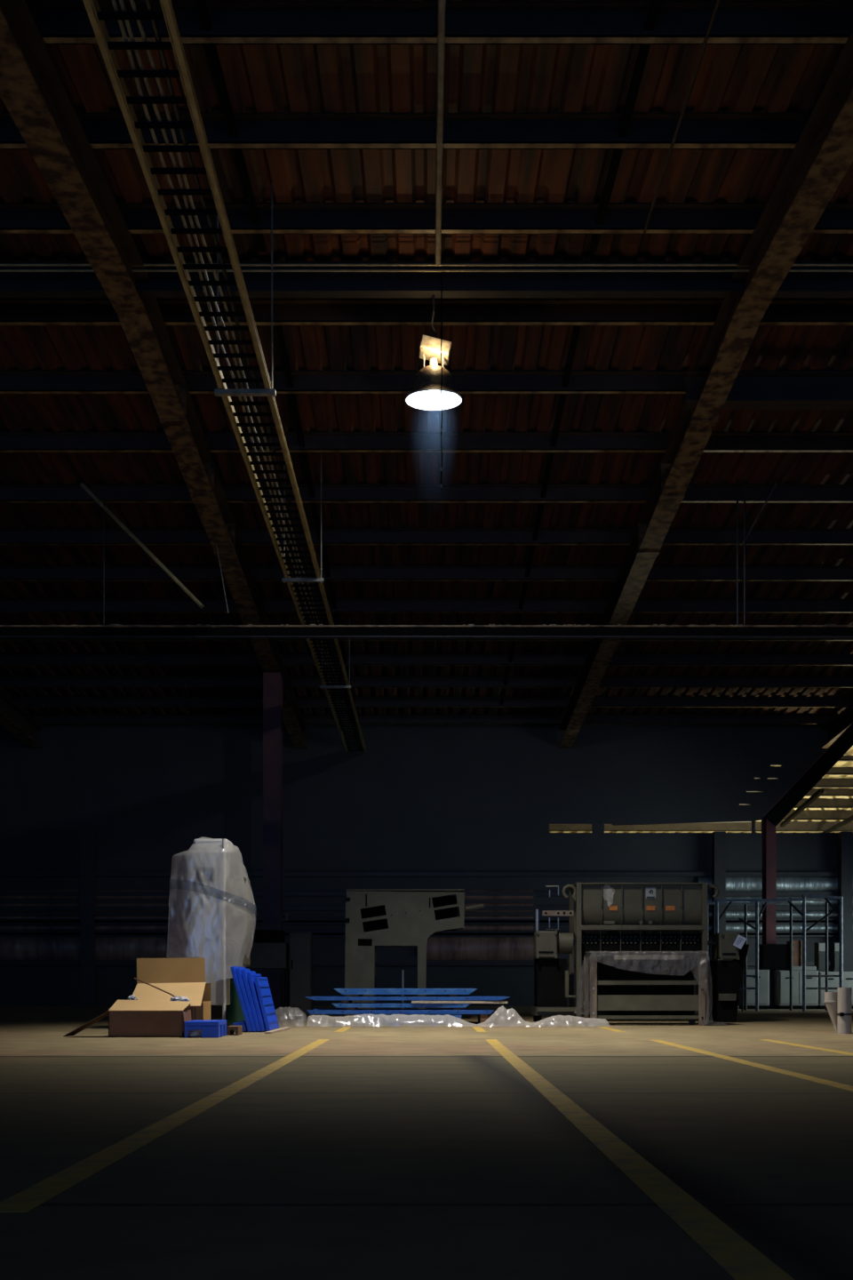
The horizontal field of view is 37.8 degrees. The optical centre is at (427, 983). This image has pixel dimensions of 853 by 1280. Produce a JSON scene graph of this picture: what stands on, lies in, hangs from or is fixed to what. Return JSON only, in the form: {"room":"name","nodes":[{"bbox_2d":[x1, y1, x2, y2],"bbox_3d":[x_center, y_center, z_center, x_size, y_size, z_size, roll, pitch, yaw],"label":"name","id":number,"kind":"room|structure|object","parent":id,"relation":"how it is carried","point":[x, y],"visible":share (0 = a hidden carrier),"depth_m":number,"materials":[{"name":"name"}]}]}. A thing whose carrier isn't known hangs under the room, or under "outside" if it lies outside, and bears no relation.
{"room":"factory floor","nodes":[
{"label":"factory floor","id":0,"kind":"room"},
{"bbox_2d":[0,724,838,1006],"bbox_3d":[4.500,-3.456,31.060,33.000,8.012,0.120,0,0,0],"label":"wall","id":1,"kind":"structure","parent":0,"point":[420,797],"depth_m":31.00,"materials":[{"name":"paint"}]},
{"bbox_2d":[0,936,170,959],"bbox_3d":[-8.695,-0.908,30.905,5.610,0.629,0.149,0,0,0],"label":"pipe","id":2,"kind":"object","parent":1,"relation":"attached to","point":[11,948],"depth_m":30.87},
{"bbox_2d":[0,924,170,930],"bbox_3d":[-8.695,-1.395,30.902,5.610,0.186,0.156,0,0,0],"label":"trim","id":3,"kind":"structure","parent":1,"relation":"attached to","point":[3,927],"depth_m":30.87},
{"bbox_2d":[0,903,170,911],"bbox_3d":[-8.695,-1.904,30.904,5.610,0.230,0.152,0,0,0],"label":"trim","id":4,"kind":"structure","parent":1,"relation":"attached to","point":[1,904],"depth_m":30.90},
{"bbox_2d":[0,915,170,918],"bbox_3d":[-8.695,-1.639,30.903,5.610,0.141,0.154,0,0,0],"label":"trim","id":5,"kind":"structure","parent":1,"relation":"attached to","point":[1,916],"depth_m":30.87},
{"bbox_2d":[0,889,171,899],"bbox_3d":[-8.695,-2.225,30.905,5.610,0.252,0.150,0,0,0],"label":"trim","id":6,"kind":"structure","parent":1,"relation":"attached to","point":[1,897],"depth_m":30.90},
{"bbox_2d":[0,961,830,965],"bbox_3d":[0.200,-0.509,30.910,24.200,0.100,0.160,0,0,0],"label":"trim","id":7,"kind":"structure","parent":1,"relation":"attached to","point":[1,963],"depth_m":30.83,"materials":[{"name":"metal"}]},
{"bbox_2d":[0,872,838,876],"bbox_3d":[0.200,-2.724,30.910,24.200,0.100,0.160,0,0,0],"label":"trim","id":8,"kind":"structure","parent":1,"relation":"attached to","point":[2,874],"depth_m":30.83,"materials":[{"name":"metal"}]},
{"bbox_2d":[0,891,838,895],"bbox_3d":[0.200,-2.236,30.910,24.200,0.100,0.160,0,0,0],"label":"trim","id":9,"kind":"structure","parent":1,"relation":"attached to","point":[2,893],"depth_m":30.83,"materials":[{"name":"metal"}]},
{"bbox_2d":[0,905,838,910],"bbox_3d":[0.200,-1.882,30.910,24.200,0.100,0.160,0,0,0],"label":"trim","id":10,"kind":"structure","parent":1,"relation":"attached to","point":[2,908],"depth_m":30.83,"materials":[{"name":"metal"}]},
{"bbox_2d":[0,920,838,924],"bbox_3d":[0.200,-1.528,30.910,24.200,0.100,0.160,0,0,0],"label":"trim","id":11,"kind":"structure","parent":1,"relation":"attached to","point":[8,922],"depth_m":30.83,"materials":[{"name":"metal"}]},
{"bbox_2d":[0,932,838,936],"bbox_3d":[0.200,-1.218,30.910,24.200,0.100,0.160,0,0,0],"label":"trim","id":12,"kind":"structure","parent":1,"relation":"attached to","point":[340,934],"depth_m":30.83,"materials":[{"name":"metal"}]},
{"bbox_2d":[0,930,838,935],"bbox_3d":[0.200,-1.262,30.910,24.200,0.100,0.160,0,0,0],"label":"trim","id":13,"kind":"structure","parent":1,"relation":"attached to","point":[37,932],"depth_m":30.83,"materials":[{"name":"metal"}]},
{"bbox_2d":[0,918,838,922],"bbox_3d":[0.200,-1.572,30.910,24.200,0.100,0.160,0,0,0],"label":"trim","id":14,"kind":"structure","parent":1,"relation":"attached to","point":[3,919],"depth_m":30.83,"materials":[{"name":"metal"}]},
{"bbox_2d":[426,936,534,959],"bbox_3d":[1.284,-0.908,30.905,2.701,0.629,0.150,0,0,0],"label":"pipe","id":15,"kind":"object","parent":1,"relation":"attached to","point":[437,948],"depth_m":30.87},
{"bbox_2d":[456,924,534,930],"bbox_3d":[1.284,-1.395,30.907,2.701,0.186,0.146,0,0,0],"label":"trim","id":16,"kind":"structure","parent":1,"relation":"attached to","point":[468,927],"depth_m":30.87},
{"bbox_2d":[464,889,534,899],"bbox_3d":[1.284,-2.225,30.907,2.701,0.252,0.145,0,0,0],"label":"trim","id":17,"kind":"structure","parent":1,"relation":"attached to","point":[466,897],"depth_m":30.90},
{"bbox_2d":[464,903,534,911],"bbox_3d":[1.284,-1.904,30.906,2.701,0.230,0.148,0,0,0],"label":"trim","id":18,"kind":"structure","parent":1,"relation":"attached to","point":[466,904],"depth_m":30.90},
{"bbox_2d":[464,915,534,918],"bbox_3d":[1.284,-1.639,30.909,2.701,0.141,0.142,0,0,0],"label":"pipe","id":19,"kind":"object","parent":1,"relation":"attached to","point":[466,916],"depth_m":30.87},
{"bbox_2d":[697,876,838,891],"bbox_3d":[9.116,-2.480,30.904,4.769,0.407,0.152,0,0,0],"label":"window","id":20,"kind":"structure","parent":1,"relation":"attached to","point":[733,884],"depth_m":30.87,"materials":[{"name":"glass"}]},
{"bbox_2d":[701,924,838,930],"bbox_3d":[9.116,-1.395,30.905,4.769,0.274,0.149,0,0,0],"label":"trim","id":21,"kind":"structure","parent":1,"relation":"attached to","point":[729,927],"depth_m":30.86,"materials":[{"name":"metal"}]},
{"bbox_2d":[707,896,838,905],"bbox_3d":[9.116,-2.059,30.905,4.769,0.274,0.150,0,0,0],"label":"trim","id":22,"kind":"structure","parent":1,"relation":"attached to","point":[835,901],"depth_m":30.89,"materials":[{"name":"metal"}]},
{"bbox_2d":[708,910,838,918],"bbox_3d":[9.116,-1.727,30.906,4.769,0.230,0.148,0,0,0],"label":"trim","id":23,"kind":"structure","parent":1,"relation":"attached to","point":[730,914],"depth_m":30.87,"materials":[{"name":"metal"}]},
{"bbox_2d":[0,0,852,714],"bbox_3d":[0.300,-7.219,13.600,24.600,1.336,35.200,0,0,0],"label":"ceiling","id":24,"kind":"structure","parent":0,"point":[259,78],"depth_m":16.25,"materials":[{"name":"wood"}]},
{"bbox_2d":[82,0,366,751],"bbox_3d":[-1.765,-6.723,17.401,0.590,2.065,26.804,0,0,0],"label":"cable tray","id":25,"kind":"object","parent":24,"relation":"hanging from","point":[97,18],"visible":0.98,"depth_m":10.62,"materials":[{"name":"metal"}]},
{"bbox_2d":[736,479,745,624],"bbox_3d":[4.539,-6.225,18.000,0.131,2.139,0.028,0,0,0],"label":"hanger","id":26,"kind":"object","parent":24,"relation":"hanging from","point":[737,479],"visible":1,"depth_m":17.99,"materials":[{"name":"metal"}]},
{"bbox_2d":[0,624,852,638],"bbox_3d":[0.250,-5.103,18.000,16.500,0.187,0.100,0,0,0],"label":"pipe","id":27,"kind":"object","parent":26,"relation":"hanging from","point":[111,630],"visible":1,"depth_m":18.00,"materials":[{"name":"metal"}]},
{"bbox_3d":[0.200,-7.082,4.205,24.400,0.215,0.160,0,0,0],"label":"roof purlin","id":28,"kind":"structure","parent":24,"relation":"attached to","visible":0},
{"bbox_2d":[193,0,357,712],"bbox_3d":[-1.720,-7.080,17.000,0.070,1.236,26.004,0,0,0],"label":"bar","id":29,"kind":"object","parent":28,"relation":"attached to","point":[201,8],"visible":0.74,"depth_m":12.38,"materials":[{"name":"metal"}]},
{"bbox_2d":[0,1006,852,1279],"bbox_3d":[4.000,0.649,26.000,36.000,0.201,64.000,0,0,0],"label":"floor","id":30,"kind":"structure","parent":0,"point":[379,1151],"depth_m":4.13,"materials":[{"name":"concrete"}]},
{"bbox_2d":[80,831,94,1006],"bbox_3d":[-8.392,-1.600,30.710,0.280,4.300,0.260,0,0,0],"label":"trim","id":31,"kind":"structure","parent":30,"relation":"on","point":[86,837],"depth_m":30.58,"materials":[{"name":"metal"}]},
{"bbox_2d":[63,1000,191,1037],"bbox_3d":[-3.124,0.355,13.054,1.288,0.382,0.452,0,0,0],"label":"cardboard box","id":32,"kind":"object","parent":30,"relation":"on","point":[126,1018],"visible":0.86,"depth_m":12.83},
{"bbox_2d":[132,957,211,1034],"bbox_3d":[-2.846,0.125,13.689,0.840,0.842,0.582,0,0,0],"label":"cardboard box","id":33,"kind":"object","parent":30,"relation":"on","point":[182,977],"visible":0.47,"depth_m":13.93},
{"bbox_2d":[184,1019,226,1038],"bbox_3d":[-2.310,0.466,12.980,0.350,0.168,0.520,0,0,0],"label":"plastic crate","id":34,"kind":"object","parent":30,"relation":"on","point":[209,1028],"visible":0.97,"depth_m":12.72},
{"bbox_2d":[169,838,256,1020],"bbox_3d":[-2.644,-0.625,15.237,1.033,2.350,1.018,0,0,0],"label":"plastic-wrapped object","id":35,"kind":"object","parent":30,"relation":"on","point":[211,908],"visible":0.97,"depth_m":15.00,"materials":[{"name":"white plastic"}]},
{"bbox_2d":[226,1025,242,1035],"bbox_3d":[-2.085,0.502,13.450,0.124,0.095,0.300,0,0,0],"label":"wooden block","id":36,"kind":"object","parent":30,"relation":"on","point":[236,1030],"visible":1,"depth_m":13.30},
{"bbox_2d":[226,980,244,1026],"bbox_3d":[-2.469,0.255,16.150,0.370,0.590,0.370,0,0,0],"label":"plastic bin","id":37,"kind":"object","parent":30,"relation":"on","point":[235,1013],"visible":0.26,"depth_m":16.00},
{"bbox_2d":[230,966,252,1031],"bbox_3d":[-2.121,0.179,14.575,0.243,0.764,0.874,0,0,0],"label":"pallet","id":38,"kind":"object","parent":30,"relation":"on","point":[246,1025],"visible":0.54,"depth_m":14.14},
{"bbox_2d":[235,968,256,1031],"bbox_3d":[-2.068,0.180,14.595,0.233,0.725,0.874,0,0,0],"label":"pallet","id":39,"kind":"object","parent":30,"relation":"on","point":[239,971],"visible":0.43,"depth_m":14.16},
{"bbox_2d":[241,970,261,1031],"bbox_3d":[-2.013,0.195,14.615,0.218,0.695,0.874,0,0,0],"label":"pallet","id":40,"kind":"object","parent":30,"relation":"on","point":[244,973],"visible":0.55,"depth_m":14.18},
{"bbox_2d":[247,973,266,1031],"bbox_3d":[-1.957,0.210,14.635,0.204,0.664,0.874,0,0,0],"label":"pallet","id":41,"kind":"object","parent":30,"relation":"on","point":[251,976],"visible":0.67,"depth_m":14.20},
{"bbox_2d":[241,929,289,1019],"bbox_3d":[-2.523,-0.143,19.500,0.686,1.387,0.600,0,0,0],"label":"cabinet","id":42,"kind":"object","parent":30,"relation":"on","point":[269,949],"visible":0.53,"depth_m":19.20,"materials":[{"name":"metal"}]},
{"bbox_2d":[254,976,279,1031],"bbox_3d":[-1.891,0.230,14.655,0.189,0.624,0.874,0,0,0],"label":"pallet","id":43,"kind":"object","parent":30,"relation":"on","point":[264,994],"visible":0.94,"depth_m":14.50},
{"bbox_2d":[263,672,283,1011],"bbox_3d":[-3.125,-2.852,25.180,0.571,6.804,0.560,0,0,0],"label":"steel column","id":44,"kind":"structure","parent":30,"relation":"on","point":[272,682],"depth_m":25.00,"materials":[{"name":"metal"}]},
{"bbox_2d":[0,0,307,748],"bbox_3d":[-3.140,-6.724,16.450,0.340,1.745,28.933,0,0,0],"label":"rafter","id":45,"kind":"object","parent":44,"relation":"on","point":[33,92],"visible":1,"depth_m":12.58,"materials":[{"name":"brown metal"}]},
{"bbox_2d":[0,269,852,271],"bbox_3d":[0.000,-7.566,13.200,18.000,0.024,0.024,0,0,0],"label":"conduit","id":46,"kind":"object","parent":45,"relation":"attached to","point":[1,270],"visible":1,"depth_m":13.19,"materials":[{"name":"metal"}]},
{"bbox_2d":[440,272,442,489],"bbox_3d":[0.151,-6.406,13.220,0.022,2.312,0.022,0,0,0],"label":"pull cord","id":47,"kind":"object","parent":46,"relation":"hanging from","point":[441,272],"visible":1,"depth_m":13.21,"materials":[{"name":"metal"}]},
{"bbox_2d":[0,264,852,265],"bbox_3d":[0.000,-7.582,13.120,18.000,0.024,0.024,0,0,0],"label":"conduit","id":48,"kind":"object","parent":45,"relation":"attached to","point":[0,264],"visible":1,"depth_m":13.11,"materials":[{"name":"metal"}]},
{"bbox_2d":[289,932,313,1019],"bbox_3d":[-1.965,-0.123,19.385,0.336,1.345,0.430,0,0,0],"label":"cabinet","id":49,"kind":"object","parent":30,"relation":"on","point":[301,944],"visible":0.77,"depth_m":19.19,"materials":[{"name":"metal"}]},
{"bbox_2d":[309,1014,321,1023],"bbox_3d":[-1.557,0.480,17.365,0.100,0.138,0.870,0,0,0],"label":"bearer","id":50,"kind":"object","parent":30,"relation":"on","point":[314,1019],"visible":0.79,"depth_m":16.93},
{"bbox_2d":[306,1008,494,1014],"bbox_3d":[-0.368,0.383,17.397,2.547,0.054,1.006,0,0,0],"label":"panel","id":51,"kind":"object","parent":50,"relation":"on","point":[315,1011],"visible":1,"depth_m":16.90,"materials":[{"name":"paint"}]},
{"bbox_3d":[-1.038,0.339,17.365,0.100,0.033,0.870,0,0,0],"label":"bearer","id":52,"kind":"object","parent":51,"relation":"on","visible":0},
{"bbox_2d":[332,1002,470,1007],"bbox_3d":[-0.356,0.293,17.397,1.895,0.056,1.006,0,0,0],"label":"panel","id":53,"kind":"object","parent":52,"relation":"on","point":[339,1004],"visible":1,"depth_m":16.90,"materials":[{"name":"paint"}]},
{"bbox_2d":[341,1000,352,1003],"bbox_3d":[-1.123,0.244,17.365,0.100,0.040,0.870,0,0,0],"label":"bearer","id":54,"kind":"object","parent":53,"relation":"on","point":[342,1001],"visible":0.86,"depth_m":16.97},
{"bbox_2d":[304,996,511,999],"bbox_3d":[-0.272,0.199,17.422,2.813,0.048,1.056,0,0,0],"label":"panel","id":55,"kind":"object","parent":54,"relation":"on","point":[309,997],"visible":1,"depth_m":16.90,"materials":[{"name":"paint"}]},
{"bbox_2d":[411,1000,507,1003],"bbox_3d":[0.436,0.247,16.915,1.309,0.035,0.050,0,0,-3],"label":"batten","id":56,"kind":"object","parent":53,"relation":"on","point":[412,1002],"visible":1,"depth_m":16.89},
{"bbox_2d":[356,1014,462,1023],"bbox_3d":[-0.245,0.479,17.247,1.424,0.120,1.006,0,0,0],"label":"panel","id":57,"kind":"object","parent":30,"relation":"on","point":[363,1019],"visible":0.97,"depth_m":16.75,"materials":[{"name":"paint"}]},
{"bbox_2d":[344,888,484,1021],"bbox_3d":[-0.188,-0.428,18.805,2.081,1.956,0.670,0,0,0],"label":"frame","id":58,"kind":"object","parent":30,"relation":"on","point":[374,917],"visible":0.95,"depth_m":18.49,"materials":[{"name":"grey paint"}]},
{"bbox_2d":[531,882,749,1023],"bbox_3d":[3.079,-0.444,18.125,3.072,1.989,0.970,0,0,0],"label":"machine","id":59,"kind":"object","parent":30,"relation":"on","point":[608,917],"visible":0.99,"depth_m":17.78,"materials":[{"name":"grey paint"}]},
{"bbox_2d":[584,953,705,1025],"bbox_3d":[2.908,0.073,16.729,1.517,0.954,0.682,0,0,0],"label":"bench","id":60,"kind":"object","parent":30,"relation":"on","point":[626,986],"visible":1,"depth_m":16.66,"materials":[{"name":"brown paint"}]},
{"bbox_2d":[712,831,726,959],"bbox_3d":[7.196,-1.600,30.710,0.280,4.300,0.260,0,0,0],"label":"column","id":61,"kind":"structure","parent":30,"relation":"on","point":[718,837],"depth_m":30.58,"materials":[{"name":"metal"}]},
{"bbox_2d":[737,969,769,1008],"bbox_3d":[7.145,0.121,27.288,0.559,0.859,0.625,0,0,0],"label":"storage cabinet","id":62,"kind":"object","parent":30,"relation":"on","point":[764,974],"visible":0.48,"depth_m":26.99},
{"bbox_2d":[759,944,789,969],"bbox_3d":[7.579,-0.588,27.293,0.617,0.559,0.415,0,0,0],"label":"locker","id":63,"kind":"object","parent":62,"relation":"on","point":[772,956],"visible":0.85,"depth_m":27.09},
{"bbox_2d":[762,817,775,1008],"bbox_3d":[7.602,-1.581,27.680,0.346,4.262,0.560,0,0,0],"label":"steel column","id":64,"kind":"structure","parent":30,"relation":"on","point":[769,828],"depth_m":27.50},
{"bbox_2d":[763,724,852,825],"bbox_3d":[8.763,-4.820,27.600,2.563,2.671,0.300,0,0,0],"label":"knee brace","id":65,"kind":"object","parent":64,"relation":"attached to","point":[844,743],"visible":1,"depth_m":27.45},
{"bbox_2d":[766,722,852,813],"bbox_3d":[8.627,-4.965,27.420,2.313,2.391,0.030,0,0,0],"label":"brace edge","id":66,"kind":"structure","parent":65,"relation":"attached to","point":[849,727],"depth_m":27.41,"materials":[{"name":"red metal"}]},
{"bbox_2d":[707,894,843,1011],"bbox_3d":[7.067,-0.626,25.448,2.563,2.352,0.965,0,0,0],"label":"frame","id":67,"kind":"object","parent":30,"relation":"on","point":[719,901],"visible":0.88,"depth_m":25.00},
{"bbox_2d":[773,970,818,1008],"bbox_3d":[8.061,0.130,27.288,0.849,0.839,0.625,0,0,0],"label":"storage cabinet","id":68,"kind":"object","parent":30,"relation":"on","point":[781,979],"visible":0.95,"depth_m":26.99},
{"bbox_2d":[785,966,816,970],"bbox_3d":[8.177,-0.339,27.260,0.540,0.093,0.480,0,0,0],"label":"crate","id":69,"kind":"object","parent":68,"relation":"on","point":[795,968],"visible":0.63,"depth_m":27.02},
{"bbox_2d":[786,940,802,966],"bbox_3d":[8.052,-0.666,27.240,0.251,0.557,0.420,0,0,0],"label":"wooden crate","id":70,"kind":"object","parent":69,"relation":"on","point":[797,945],"visible":0.57,"depth_m":27.06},
{"bbox_2d":[824,992,838,1032],"bbox_3d":[4.522,0.319,13.894,0.175,0.459,0.152,0,0,32],"label":"duct reducer","id":71,"kind":"object","parent":30,"relation":"on","point":[831,998],"visible":0.8,"depth_m":13.86,"materials":[{"name":"grey plastic"}]},
{"bbox_2d":[816,971,852,1008],"bbox_3d":[8.949,0.140,27.288,0.887,0.820,0.625,0,0,0],"label":"storage cabinet","id":72,"kind":"object","parent":30,"relation":"on","point":[848,976],"visible":0.38,"depth_m":26.99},
{"bbox_2d":[815,942,825,971],"bbox_3d":[8.621,-0.590,27.215,0.231,0.633,0.270,0,0,0],"label":"electrical panel","id":73,"kind":"object","parent":72,"relation":"on","point":[820,947],"visible":0.73,"depth_m":27.09,"materials":[{"name":"grey paint"}]},
{"bbox_2d":[830,942,839,971],"bbox_3d":[8.958,-0.590,27.215,0.212,0.633,0.270,0,0,0],"label":"electrical panel","id":74,"kind":"object","parent":72,"relation":"on","point":[834,946],"visible":0.62,"depth_m":27.10,"materials":[{"name":"grey paint"}]},
{"bbox_2d":[837,987,852,1033],"bbox_3d":[4.611,0.295,13.747,0.161,0.511,0.167,0,0,0],"label":"duct pipe","id":75,"kind":"object","parent":30,"relation":"on","point":[844,1013],"visible":1,"depth_m":13.69,"materials":[{"name":"grey plastic"}]},
{"bbox_2d":[838,831,852,971],"bbox_3d":[10.319,-1.600,30.710,0.280,4.300,0.260,0,0,0],"label":"column","id":76,"kind":"structure","parent":30,"relation":"on","point":[845,838],"depth_m":30.58,"materials":[{"name":"metal"}]},
{"bbox_2d":[549,745,852,832],"bbox_3d":[10.067,-6.400,43.600,24.134,0.100,24.800,0,0,0],"label":"ceiling","id":77,"kind":"structure","parent":0,"point":[850,752],"depth_m":48.45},
{"bbox_2d":[549,821,852,831],"bbox_3d":[10.000,-6.170,48.710,24.000,0.360,0.220,0,0,0],"label":"ceiling beam","id":78,"kind":"structure","parent":77,"relation":"attached to","point":[792,826],"depth_m":48.59,"materials":[{"name":"metal"}]},
{"bbox_2d":[739,798,852,807],"bbox_3d":[10.000,-6.200,42.710,24.000,0.300,0.220,0,0,0],"label":"ceiling beam","id":79,"kind":"structure","parent":77,"relation":"attached to","point":[819,803],"depth_m":42.60,"materials":[{"name":"metal"}]},
{"bbox_2d":[754,777,852,787],"bbox_3d":[10.000,-6.220,38.510,24.000,0.260,0.220,0,0,0],"label":"ceiling beam","id":80,"kind":"structure","parent":77,"relation":"attached to","point":[824,782],"depth_m":38.40,"materials":[{"name":"metal"}]},
{"bbox_2d":[782,809,852,820],"bbox_3d":[10.000,-6.180,45.510,24.000,0.340,0.220,0,0,0],"label":"ceiling beam","id":81,"kind":"structure","parent":77,"relation":"attached to","point":[805,814],"depth_m":45.41,"materials":[{"name":"metal"}]},
{"bbox_2d":[805,788,852,796],"bbox_3d":[10.000,-6.240,40.510,24.000,0.220,0.220,0,0,0],"label":"ceiling beam","id":82,"kind":"structure","parent":77,"relation":"attached to","point":[828,792],"depth_m":40.40,"materials":[{"name":"metal"}]},
{"bbox_2d":[825,767,852,775],"bbox_3d":[10.000,-6.250,36.510,24.000,0.200,0.220,0,0,0],"label":"ceiling beam","id":83,"kind":"structure","parent":77,"relation":"attached to","point":[834,771],"depth_m":36.40,"materials":[{"name":"metal"}]},
{"bbox_2d":[780,788,823,827],"bbox_3d":[11.979,-5.600,40.000,0.120,0.120,8.078,0,0,8],"label":"brace","id":84,"kind":"object","parent":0,"point":[820,791],"visible":1,"depth_m":39.22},
{"bbox_2d":[822,815,852,832],"bbox_3d":[14.570,-5.600,44.250,0.120,0.120,11.557,0,0,6],"label":"brace","id":85,"kind":"object","parent":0,"point":[847,820],"visible":0.44,"depth_m":43.70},
{"bbox_3d":[-12.100,-3.650,13.600,0.200,8.400,35.200,0,0,0],"label":"wall","id":86,"kind":"structure","parent":0,"visible":0},
{"bbox_2d":[0,112,811,149],"bbox_3d":[0.200,-7.570,11.045,24.400,0.215,0.160,0,0,0],"label":"beam","id":87,"kind":"structure","parent":86,"relation":"attached to","point":[103,131],"depth_m":11.04,"materials":[{"name":"brown metal"}]},
{"bbox_2d":[435,0,446,265],"bbox_3d":[0.110,-7.444,11.050,0.065,0.353,4.104,0,0,0],"label":"conduit","id":88,"kind":"object","parent":87,"relation":"attached to","point":[442,4],"visible":1,"depth_m":10.67,"materials":[{"name":"metal"}]},
{"bbox_2d":[0,714,838,724],"bbox_3d":[0.200,-6.489,30.505,24.400,0.215,0.160,0,0,0],"label":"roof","id":89,"kind":"structure","parent":86,"relation":"attached to","point":[39,719],"depth_m":30.50,"materials":[{"name":"brown metal"}]},
{"bbox_2d":[0,202,852,233],"bbox_3d":[0.200,-7.673,12.475,24.400,0.215,0.160,0,0,0],"label":"beam","id":90,"kind":"structure","parent":86,"relation":"attached to","point":[15,218],"depth_m":12.47,"materials":[{"name":"brown metal"}]},
{"bbox_2d":[0,299,852,325],"bbox_3d":[0.200,-7.655,14.185,24.400,0.215,0.160,0,0,0],"label":"beam","id":91,"kind":"structure","parent":86,"relation":"attached to","point":[12,312],"depth_m":14.18,"materials":[{"name":"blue metal"}]},
{"bbox_2d":[0,432,852,452],"bbox_3d":[0.200,-7.446,17.105,24.400,0.215,0.160,0,0,0],"label":"beam","id":92,"kind":"structure","parent":86,"relation":"attached to","point":[10,442],"depth_m":17.10,"materials":[{"name":"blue metal"}]},
{"bbox_2d":[0,484,852,503],"bbox_3d":[0.200,-7.338,18.625,24.400,0.215,0.160,0,0,0],"label":"beam","id":93,"kind":"structure","parent":86,"relation":"attached to","point":[9,493],"depth_m":18.62,"materials":[{"name":"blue metal"}]},
{"bbox_2d":[80,482,204,608],"bbox_3d":[-4.214,-6.467,18.335,1.969,1.999,0.060,0,0,13],"label":"pipe","id":94,"kind":"object","parent":93,"relation":"attached to","point":[83,485],"visible":1,"depth_m":18.30,"materials":[{"name":"metal"}]},
{"bbox_2d":[0,370,852,393],"bbox_3d":[0.200,-7.552,15.625,24.400,0.215,0.160,0,0,0],"label":"beam","id":95,"kind":"structure","parent":86,"relation":"attached to","point":[11,381],"depth_m":15.62,"materials":[{"name":"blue metal"}]},
{"bbox_2d":[0,528,852,544],"bbox_3d":[0.200,-7.230,20.125,24.400,0.215,0.160,0,0,0],"label":"beam","id":96,"kind":"structure","parent":86,"relation":"attached to","point":[7,536],"depth_m":20.12,"materials":[{"name":"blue metal"}]},
{"bbox_2d":[0,566,852,581],"bbox_3d":[0.200,-7.125,21.605,24.400,0.215,0.160,0,0,0],"label":"beam","id":97,"kind":"structure","parent":86,"relation":"attached to","point":[7,573],"depth_m":21.60,"materials":[{"name":"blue metal"}]},
{"bbox_2d":[0,599,852,613],"bbox_3d":[0.200,-7.018,23.105,24.400,0.215,0.160,0,0,0],"label":"beam","id":98,"kind":"structure","parent":86,"relation":"attached to","point":[6,605],"depth_m":23.10,"materials":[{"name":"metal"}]},
{"bbox_2d":[0,653,852,665],"bbox_3d":[0.200,-6.803,26.105,24.400,0.215,0.160,0,0,0],"label":"roof beam","id":99,"kind":"structure","parent":86,"relation":"attached to","point":[5,659],"depth_m":26.10,"materials":[{"name":"brown metal"}]},
{"bbox_2d":[0,676,852,687],"bbox_3d":[0.200,-6.696,27.605,24.400,0.215,0.160,0,0,0],"label":"roof beam","id":100,"kind":"structure","parent":86,"relation":"attached to","point":[5,682],"depth_m":27.60,"materials":[{"name":"brown metal"}]},
{"bbox_2d":[0,638,852,640],"bbox_3d":[0.200,-6.910,24.605,24.400,0.215,0.160,0,0,0],"label":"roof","id":101,"kind":"structure","parent":86,"relation":"attached to","point":[1,639],"depth_m":24.60,"materials":[{"name":"brown metal"}]},
{"bbox_2d":[0,261,852,297],"bbox_3d":[0.200,-7.600,13.430,24.400,0.320,0.140,0,0,0],"label":"ridge beam","id":102,"kind":"structure","parent":86,"relation":"attached to","point":[12,284],"depth_m":13.42,"materials":[{"name":"metal"}]},
{"bbox_2d":[405,294,462,410],"bbox_3d":[0.068,-6.891,13.601,0.630,1.097,0.627,0,0,13],"label":"lamp","id":103,"kind":"object","parent":102,"relation":"hanging from","point":[425,394],"visible":1,"depth_m":13.49,"materials":[{"name":"metal"}]},
{"bbox_2d":[559,29,852,748],"bbox_3d":[3.420,-6.724,16.450,0.340,1.745,28.933,0,0,0],"label":"rafter","id":104,"kind":"object","parent":102,"relation":"attached to","point":[822,155],"visible":0.97,"depth_m":13.52,"materials":[{"name":"brown metal"}]},
{"bbox_2d":[683,371,852,409],"bbox_3d":[7.769,-7.210,15.120,9.261,0.354,0.240,0,0,0],"label":"cross beam","id":105,"kind":"structure","parent":104,"relation":"attached to","point":[750,390],"depth_m":15.10,"materials":[{"name":"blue metal"}]},
{"bbox_2d":[822,702,852,748],"bbox_3d":[9.950,-6.724,16.450,0.340,1.745,28.933,0,0,0],"label":"rafter","id":106,"kind":"object","parent":102,"relation":"attached to","point":[844,719],"visible":0.8,"depth_m":29.97,"materials":[{"name":"brown metal"}]},
{"bbox_2d":[8,696,852,707],"bbox_3d":[0.200,-6.589,29.105,24.400,0.215,0.160,0,0,0],"label":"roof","id":107,"kind":"structure","parent":86,"relation":"attached to","point":[20,701],"depth_m":29.10,"materials":[{"name":"brown metal"}]},
{"bbox_2d":[25,0,852,44],"bbox_3d":[0.200,-7.473,9.675,24.400,0.215,0.160,0,0,0],"label":"roof beam","id":108,"kind":"structure","parent":86,"relation":"attached to","point":[58,22],"depth_m":9.67,"materials":[{"name":"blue metal"}]},
{"bbox_2d":[643,0,720,233],"bbox_3d":[2.170,-7.369,10.000,0.028,0.385,5.002,0,0,0],"label":"conduit","id":109,"kind":"object","parent":108,"relation":"attached to","point":[717,4],"visible":1,"depth_m":10.50,"materials":[{"name":"brown metal"}]},
{"bbox_3d":[-0.978,0.160,17.365,0.100,0.028,0.870,0,0,0],"label":"bearer","id":110,"kind":"object","parent":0,"visible":0},
{"bbox_2d":[333,988,477,994],"bbox_3d":[-0.299,0.104,17.397,1.962,0.082,1.006,0,0,0],"label":"panel","id":111,"kind":"object","parent":110,"relation":"on","point":[343,991],"visible":1,"depth_m":16.90,"materials":[{"name":"paint"}]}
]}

